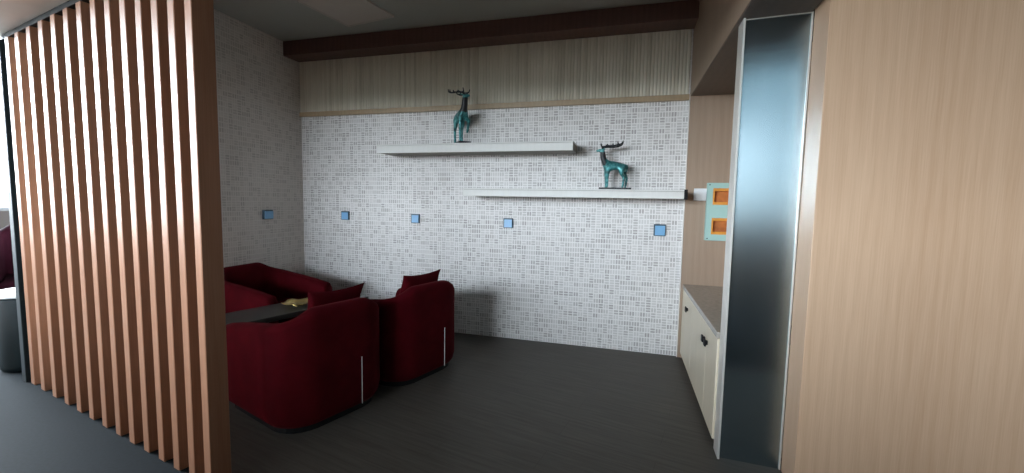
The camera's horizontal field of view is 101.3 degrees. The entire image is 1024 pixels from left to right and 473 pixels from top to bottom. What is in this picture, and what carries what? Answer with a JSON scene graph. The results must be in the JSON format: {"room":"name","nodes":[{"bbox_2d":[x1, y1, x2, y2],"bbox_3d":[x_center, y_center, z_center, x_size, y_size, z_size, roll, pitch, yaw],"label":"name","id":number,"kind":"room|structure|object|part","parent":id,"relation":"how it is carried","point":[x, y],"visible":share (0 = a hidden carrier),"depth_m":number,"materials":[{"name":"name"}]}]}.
{"room":"lounge","nodes":[
{"label":"lounge","id":0,"kind":"room"},
{"bbox_2d":[0,211,9,229],"bbox_3d":[-8.944,0.270,5.742,0.150,1.200,7.900,2,5,15],"label":"wall","id":1,"kind":"structure","parent":0,"point":[4,215],"depth_m":7.02,"materials":[{"name":"white paint"}]},
{"bbox_2d":[0,207,8,210],"bbox_3d":[-8.890,-1.921,5.558,0.080,3.200,7.900,2,5,15],"label":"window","id":2,"kind":"structure","parent":1,"relation":"in","point":[1,208],"depth_m":7.03,"materials":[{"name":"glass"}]},
{"bbox_2d":[0,0,68,37],"bbox_3d":[-1.533,-2.325,1.821,5.400,1.920,0.310,3,5,27],"label":"ceiling","id":3,"kind":"structure","parent":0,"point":[13,13],"depth_m":2.72,"materials":[{"name":"white paint"}]},
{"bbox_2d":[214,9,304,274],"bbox_3d":[-2.938,-0.548,4.213,0.120,3.296,2.360,2,5,15],"label":"wall","id":4,"kind":"structure","parent":0,"point":[260,123],"depth_m":4.57,"materials":[{"name":"beige tile"}]},
{"bbox_2d":[262,210,273,218],"bbox_3d":[-2.736,-0.247,4.708,0.032,0.105,0.130,2,5,15],"label":"wall plate","id":5,"kind":"object","parent":4,"relation":"attached to","point":[266,214],"visible":1,"depth_m":4.68,"materials":[{"name":"blue plastic"}]},
{"bbox_3d":[-2.725,-0.242,4.709,0.010,0.085,0.112,2,5,15],"label":"plate","id":6,"kind":"part","parent":5,"relation":"part of","materials":[{"name":"blue plastic"}]},
{"bbox_2d":[0,332,781,472],"bbox_3d":[-2.120,1.358,1.933,15.400,0.100,12.050,2,5,15],"label":"floor","id":7,"kind":"structure","parent":0,"point":[500,404],"depth_m":2.77,"materials":[{"name":"grey tile"}]},
{"bbox_2d":[0,224,14,289],"bbox_3d":[-5.082,0.432,4.575,0.820,1.208,0.834,-4,7,-44],"label":"armchair","id":8,"kind":"object","parent":7,"relation":"on","point":[7,280],"visible":0.1,"depth_m":4.49,"materials":[{"name":"fabric"}]},
{"bbox_2d":[0,274,14,289],"bbox_3d":[-5.041,0.528,4.538,0.582,0.237,0.711,-4,7,-44],"label":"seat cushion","id":9,"kind":"object","parent":8,"relation":"on","point":[6,280],"depth_m":4.16,"materials":[{"name":"red fabric"}]},
{"bbox_2d":[0,287,21,371],"bbox_3d":[-4.195,0.792,3.666,0.450,0.670,0.450,2,5,15],"label":"side table","id":10,"kind":"object","parent":7,"relation":"on","point":[10,356],"visible":0.29,"depth_m":3.48,"materials":[{"name":"black paint"}]},
{"bbox_2d":[0,0,231,472],"bbox_3d":[-2.687,-0.110,2.704,2.699,2.680,0.130,3,5,27],"label":"slatted screen","id":11,"kind":"object","parent":7,"relation":"on","point":[109,109],"visible":1,"depth_m":2.44,"materials":[{"name":"brown wood"}]},
{"bbox_3d":[-3.847,-0.163,3.306,0.085,2.645,0.130,3,5,27],"label":"post","id":12,"kind":"part","parent":11,"relation":"part of","materials":[{"name":"black metal"}]},
{"bbox_3d":[-2.640,-1.427,2.586,2.630,0.035,0.096,3,5,27],"label":"rail","id":13,"kind":"part","parent":11,"relation":"part of","materials":[{"name":"brown wood"}]},
{"bbox_2d":[224,262,331,323],"bbox_3d":[-2.452,0.706,4.269,0.834,0.805,0.820,2,5,17],"label":"sofa","id":14,"kind":"object","parent":7,"relation":"on","point":[251,285],"visible":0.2,"depth_m":4.43,"materials":[{"name":"fabric"}]},
{"bbox_2d":[225,295,368,324],"bbox_3d":[-1.951,0.890,3.699,0.410,0.550,1.340,4,6,33],"label":"coffee table","id":15,"kind":"object","parent":7,"relation":"on","point":[274,312],"visible":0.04,"depth_m":3.46,"materials":[{"name":"black metal"}]},
{"bbox_2d":[281,298,307,305],"bbox_3d":[-1.912,0.593,3.760,0.250,0.034,0.257,1,5,-2],"label":"dish","id":16,"kind":"object","parent":15,"relation":"on","point":[291,302],"visible":0.92,"depth_m":3.79,"materials":[{"name":"gold metal"}]},
{"bbox_2d":[226,297,379,433],"bbox_3d":[-1.472,0.823,3.065,0.834,0.805,0.820,4,6,33],"label":"armchair","id":17,"kind":"object","parent":7,"relation":"on","point":[306,372],"visible":1,"depth_m":2.72,"materials":[{"name":"red fabric"}]},
{"bbox_2d":[307,282,364,309],"bbox_3d":[-1.303,0.581,3.044,0.202,0.456,0.450,4,6,33],"label":"throw pillow","id":18,"kind":"object","parent":17,"relation":"on","point":[314,298],"visible":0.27,"depth_m":2.94,"materials":[{"name":"red fabric"}]},
{"bbox_2d":[371,280,454,386],"bbox_3d":[-1.004,0.773,3.773,0.834,0.805,0.820,4,6,33],"label":"armchair","id":19,"kind":"object","parent":7,"relation":"on","point":[416,325],"visible":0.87,"depth_m":3.39,"materials":[{"name":"fabric"}]},
{"bbox_2d":[400,269,440,293],"bbox_3d":[-0.843,0.532,3.721,0.202,0.456,0.450,4,6,33],"label":"throw pillow","id":20,"kind":"object","parent":19,"relation":"on","point":[408,281],"visible":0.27,"depth_m":3.60,"materials":[{"name":"red fabric"}]},
{"bbox_2d":[680,284,791,457],"bbox_3d":[1.683,0.897,3.284,0.530,0.734,1.590,2,5,15],"label":"base cabinet","id":21,"kind":"object","parent":7,"relation":"on","point":[701,304],"visible":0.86,"depth_m":3.11,"materials":[{"name":"beige laminate"}]},
{"bbox_3d":[1.590,0.846,3.816,0.018,0.635,0.600,2,5,15],"label":"door","id":22,"kind":"part","parent":21,"relation":"part of","materials":[{"name":"beige laminate"}]},
{"bbox_3d":[1.427,0.893,3.215,0.018,0.635,0.641,2,5,15],"label":"door","id":23,"kind":"part","parent":21,"relation":"part of","materials":[{"name":"beige laminate"}]},
{"bbox_3d":[1.315,0.721,2.852,0.024,0.044,0.048,2,5,15],"label":"handle","id":24,"kind":"part","parent":21,"relation":"part of","materials":[{"name":"black metal"}]},
{"bbox_3d":[1.300,0.929,2.743,0.018,0.635,0.331,2,5,15],"label":"door","id":25,"kind":"part","parent":21,"relation":"part of","materials":[{"name":"beige laminate"}]},
{"bbox_2d":[682,284,791,344],"bbox_3d":[1.696,0.551,3.254,0.515,0.039,1.590,2,5,15],"label":"countertop","id":26,"kind":"structure","parent":21,"relation":"on","point":[707,300],"depth_m":3.33,"materials":[{"name":"grey stone"}]},
{"bbox_2d":[713,11,813,469],"bbox_3d":[1.414,0.068,2.398,0.329,2.522,0.125,2,5,15],"label":"steel column","id":27,"kind":"structure","parent":7,"relation":"on","point":[774,52],"depth_m":2.35,"materials":[{"name":"silver metal"}]},
{"bbox_3d":[1.262,0.062,2.444,0.012,2.522,0.117,2,5,15],"label":"edge trim","id":28,"kind":"part","parent":27,"relation":"part of","materials":[{"name":"metal"}]},
{"bbox_3d":[1.554,0.079,2.304,0.008,2.522,0.016,2,5,15],"label":"edge trim","id":29,"kind":"part","parent":27,"relation":"part of","materials":[{"name":"metal"}]},
{"bbox_2d":[213,0,683,40],"bbox_3d":[-0.885,-2.110,2.944,4.625,0.100,3.476,2,5,15],"label":"ceiling","id":30,"kind":"structure","parent":0,"point":[284,20],"depth_m":4.03,"materials":[{"name":"paint"}]},
{"bbox_2d":[297,0,393,26],"bbox_3d":[-1.549,-2.146,3.955,0.600,0.018,0.600,3,5,24],"label":"recessed light","id":31,"kind":"object","parent":30,"relation":"in","point":[349,13],"visible":1,"depth_m":3.98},
{"bbox_2d":[301,29,734,357],"bbox_3d":[-0.102,-0.527,4.579,5.155,3.296,0.150,2,5,15],"label":"wall","id":32,"kind":"structure","parent":0,"point":[590,272],"depth_m":4.47,"materials":[{"name":"tile"}]},
{"bbox_2d":[341,211,349,219],"bbox_3d":[-2.015,-0.253,5.067,0.105,0.105,0.032,2,5,15],"label":"wall plate","id":33,"kind":"object","parent":32,"relation":"attached to","point":[345,215],"visible":1,"depth_m":5.05,"materials":[{"name":"blue plastic"}]},
{"bbox_3d":[-2.015,-0.248,5.056,0.087,0.085,0.010,2,5,15],"label":"plate","id":34,"kind":"part","parent":33,"relation":"part of","materials":[{"name":"blue plastic"}]},
{"bbox_2d":[411,214,419,222],"bbox_3d":[-1.110,-0.206,4.820,0.105,0.105,0.032,2,5,15],"label":"wall plate","id":35,"kind":"object","parent":32,"relation":"attached to","point":[415,218],"visible":1,"depth_m":4.81,"materials":[{"name":"blue plastic"}]},
{"bbox_3d":[-1.110,-0.202,4.809,0.087,0.085,0.010,2,5,15],"label":"plate","id":36,"kind":"part","parent":35,"relation":"part of","materials":[{"name":"blue plastic"}]},
{"bbox_2d":[377,140,576,155],"bbox_3d":[-0.393,-0.912,4.396,2.102,0.091,0.360,2,5,15],"label":"floating shelf","id":37,"kind":"object","parent":32,"relation":"attached to","point":[526,147],"visible":1,"depth_m":4.25,"materials":[{"name":"white wood"}]},
{"bbox_2d":[448,88,470,142],"bbox_3d":[-0.562,-1.243,4.368,0.200,0.568,0.368,-1,5,-23],"label":"figurine","id":38,"kind":"object","parent":37,"relation":"on","point":[461,116],"visible":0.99,"depth_m":4.29,"materials":[{"name":"teal metal"}]},
{"bbox_3d":[-0.540,-0.974,4.421,0.125,0.023,0.331,-1,5,-23],"label":"plate","id":39,"kind":"part","parent":38,"relation":"part of","materials":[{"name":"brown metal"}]},
{"bbox_2d":[283,0,699,61],"bbox_3d":[-0.458,-2.088,4.363,4.461,0.161,0.240,2,5,15],"label":"beam","id":40,"kind":"structure","parent":32,"relation":"attached to","point":[676,15],"depth_m":4.18,"materials":[{"name":"brown wood"}]},
{"bbox_2d":[299,94,689,116],"bbox_3d":[-0.456,-1.400,4.545,4.422,0.054,0.035,2,5,15],"label":"trim","id":41,"kind":"structure","parent":32,"relation":"attached to","point":[681,97],"depth_m":4.41,"materials":[{"name":"brown wood"}]},
{"bbox_2d":[299,29,691,111],"bbox_3d":[-0.450,-1.803,4.519,4.414,0.756,0.022,2,5,15],"label":"wall panel","id":42,"kind":"object","parent":32,"relation":"attached to","point":[652,63],"depth_m":4.40,"materials":[{"name":"beige wood"}]},
{"bbox_2d":[503,218,512,227],"bbox_3d":[-0.043,-0.145,4.529,0.105,0.105,0.032,2,5,15],"label":"wall plate","id":43,"kind":"object","parent":32,"relation":"attached to","point":[507,222],"visible":1,"depth_m":4.52,"materials":[{"name":"blue plastic"}]},
{"bbox_2d":[463,188,687,199],"bbox_3d":[0.574,-0.426,4.166,2.136,0.089,0.360,2,5,15],"label":"floating shelf","id":44,"kind":"object","parent":32,"relation":"attached to","point":[504,192],"visible":1,"depth_m":3.96,"materials":[{"name":"white wood"}]},
{"bbox_2d":[596,140,630,188],"bbox_3d":[0.976,-0.679,4.024,0.341,0.461,0.143,2,5,15],"label":"figurine","id":45,"kind":"object","parent":44,"relation":"on","point":[608,166],"visible":1,"depth_m":4.00,"materials":[{"name":"teal metal"}]},
{"bbox_3d":[0.991,-0.459,4.037,0.302,0.021,0.114,2,5,15],"label":"plate","id":46,"kind":"part","parent":45,"relation":"part of","materials":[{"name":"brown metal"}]},
{"bbox_2d":[653,224,665,235],"bbox_3d":[1.450,-0.063,4.122,0.112,0.115,0.032,2,5,15],"label":"wall plate","id":47,"kind":"object","parent":32,"relation":"attached to","point":[659,229],"visible":1,"depth_m":4.11,"materials":[{"name":"blue plastic"}]},
{"bbox_3d":[1.450,-0.058,4.111,0.094,0.095,0.010,2,5,15],"label":"plate","id":48,"kind":"part","parent":47,"relation":"part of","materials":[{"name":"blue plastic"}]},
{"bbox_2d":[676,99,689,356],"bbox_3d":[1.655,-0.073,4.063,0.006,2.540,0.034,2,5,15],"label":"trim","id":49,"kind":"structure","parent":32,"relation":"attached to","point":[689,99],"depth_m":4.06,"materials":[{"name":"metal"}]},
{"bbox_2d":[693,188,706,200],"bbox_3d":[1.784,-0.397,3.973,0.115,0.115,0.032,2,5,15],"label":"light switch","id":50,"kind":"object","parent":32,"relation":"attached to","point":[700,194],"visible":1,"depth_m":3.96,"materials":[{"name":"white plastic"}]},
{"bbox_3d":[1.783,-0.392,3.962,0.097,0.095,0.010,2,5,15],"label":"plate","id":51,"kind":"part","parent":50,"relation":"part of","materials":[{"name":"white plastic"}]},
{"bbox_2d":[704,183,728,240],"bbox_3d":[1.988,-0.228,3.917,0.330,0.538,0.055,2,5,15],"label":"recessed panel","id":52,"kind":"object","parent":32,"relation":"attached to","point":[716,209],"visible":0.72,"depth_m":3.92,"materials":[{"name":"teal paint"}]},
{"bbox_3d":[1.956,-0.096,3.937,0.168,0.154,0.050,2,5,15],"label":"recess frame","id":53,"kind":"part","parent":52,"relation":"part of","materials":[{"name":"orange plastic"}]},
{"bbox_3d":[1.960,-0.372,3.914,0.168,0.154,0.050,2,5,15],"label":"recess frame","id":54,"kind":"part","parent":52,"relation":"part of","materials":[{"name":"orange plastic"}]},
{"bbox_2d":[691,0,750,93],"bbox_3d":[1.750,-2.264,2.689,0.723,2.066,2.300,2,5,15],"label":"beam","id":55,"kind":"structure","parent":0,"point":[717,19],"depth_m":3.10,"materials":[{"name":"brown wood"}]},
{"bbox_2d":[791,42,812,324],"bbox_3d":[2.002,0.023,3.071,0.120,2.522,1.710,2,5,15],"label":"trim","id":56,"kind":"structure","parent":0,"point":[812,42],"depth_m":2.67,"materials":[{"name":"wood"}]},
{"bbox_2d":[691,0,822,95],"bbox_3d":[1.638,-1.231,2.786,0.530,0.012,2.267,2,5,15],"label":"trim","id":57,"kind":"structure","parent":56,"relation":"attached to","point":[719,78],"depth_m":2.74,"materials":[{"name":"brown wood"}]},
{"bbox_2d":[781,0,1023,472],"bbox_3d":[3.622,-0.865,1.548,4.303,4.600,0.185,2,5,15],"label":"wall","id":58,"kind":"structure","parent":0,"point":[906,355],"depth_m":1.99,"materials":[{"name":"brown wood"}]}
]}

